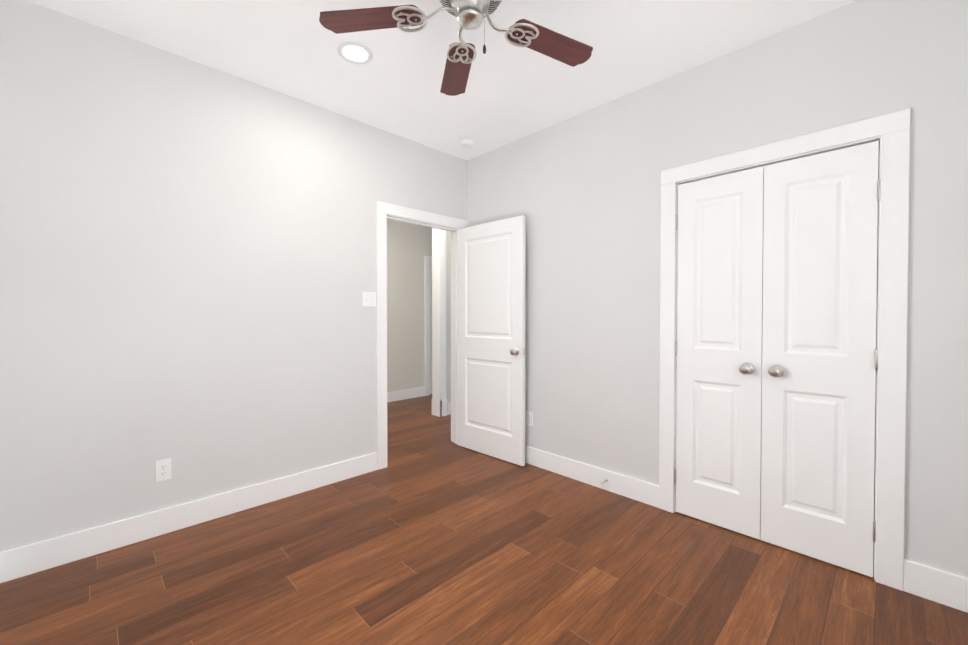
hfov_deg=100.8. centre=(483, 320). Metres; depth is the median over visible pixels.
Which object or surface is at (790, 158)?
door frame
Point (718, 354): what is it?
closet door
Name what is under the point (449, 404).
baseboard
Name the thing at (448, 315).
wall
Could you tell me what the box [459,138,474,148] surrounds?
smoke detector
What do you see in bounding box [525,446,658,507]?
baseboard
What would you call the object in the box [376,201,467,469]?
door frame
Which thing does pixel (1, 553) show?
baseboard
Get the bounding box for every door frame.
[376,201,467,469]
[425,256,431,395]
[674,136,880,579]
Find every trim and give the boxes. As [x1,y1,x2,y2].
[432,228,446,416]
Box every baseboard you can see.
[0,551,3,582]
[4,452,376,581]
[387,387,424,401]
[448,403,450,414]
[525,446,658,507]
[903,559,967,612]
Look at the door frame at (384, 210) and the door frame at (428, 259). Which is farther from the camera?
the door frame at (428, 259)
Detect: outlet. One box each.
[155,458,170,481]
[526,411,532,425]
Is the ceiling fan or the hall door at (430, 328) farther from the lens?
the hall door at (430, 328)
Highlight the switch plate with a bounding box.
[362,291,375,306]
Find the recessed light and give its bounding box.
[337,41,372,63]
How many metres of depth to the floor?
1.87 m
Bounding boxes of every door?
[430,263,431,393]
[457,215,525,465]
[674,166,763,539]
[760,141,880,576]
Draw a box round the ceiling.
[27,0,856,159]
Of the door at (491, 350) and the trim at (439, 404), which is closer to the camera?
the door at (491, 350)
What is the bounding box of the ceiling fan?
[319,0,592,95]
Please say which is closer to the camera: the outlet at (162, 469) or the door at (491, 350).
the outlet at (162, 469)
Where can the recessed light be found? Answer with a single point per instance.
(354, 52)
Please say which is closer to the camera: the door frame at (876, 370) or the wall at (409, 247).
the door frame at (876, 370)
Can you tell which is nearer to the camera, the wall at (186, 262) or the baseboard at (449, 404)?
the wall at (186, 262)
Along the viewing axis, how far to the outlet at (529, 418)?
3.32 m
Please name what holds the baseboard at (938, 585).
attached to the wall at (581, 192)
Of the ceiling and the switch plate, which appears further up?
the ceiling
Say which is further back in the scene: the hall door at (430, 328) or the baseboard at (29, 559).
the hall door at (430, 328)
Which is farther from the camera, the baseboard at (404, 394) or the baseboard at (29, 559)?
the baseboard at (404, 394)
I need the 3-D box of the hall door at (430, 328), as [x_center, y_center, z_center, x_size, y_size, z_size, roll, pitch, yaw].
[-0.572,0.124,6.453,0.772,2.030,0.098,-1,1,-45]
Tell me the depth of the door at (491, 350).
3.46 m
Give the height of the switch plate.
0.115 m
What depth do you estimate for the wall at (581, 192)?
2.35 m
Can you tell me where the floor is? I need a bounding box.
[0,394,967,644]
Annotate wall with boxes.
[0,0,466,551]
[387,219,431,391]
[446,230,450,414]
[467,0,967,577]
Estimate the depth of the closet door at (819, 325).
2.00 m
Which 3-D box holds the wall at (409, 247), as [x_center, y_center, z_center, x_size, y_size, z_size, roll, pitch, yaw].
[-1.608,-0.200,5.507,4.600,2.720,0.120,-1,1,-45]

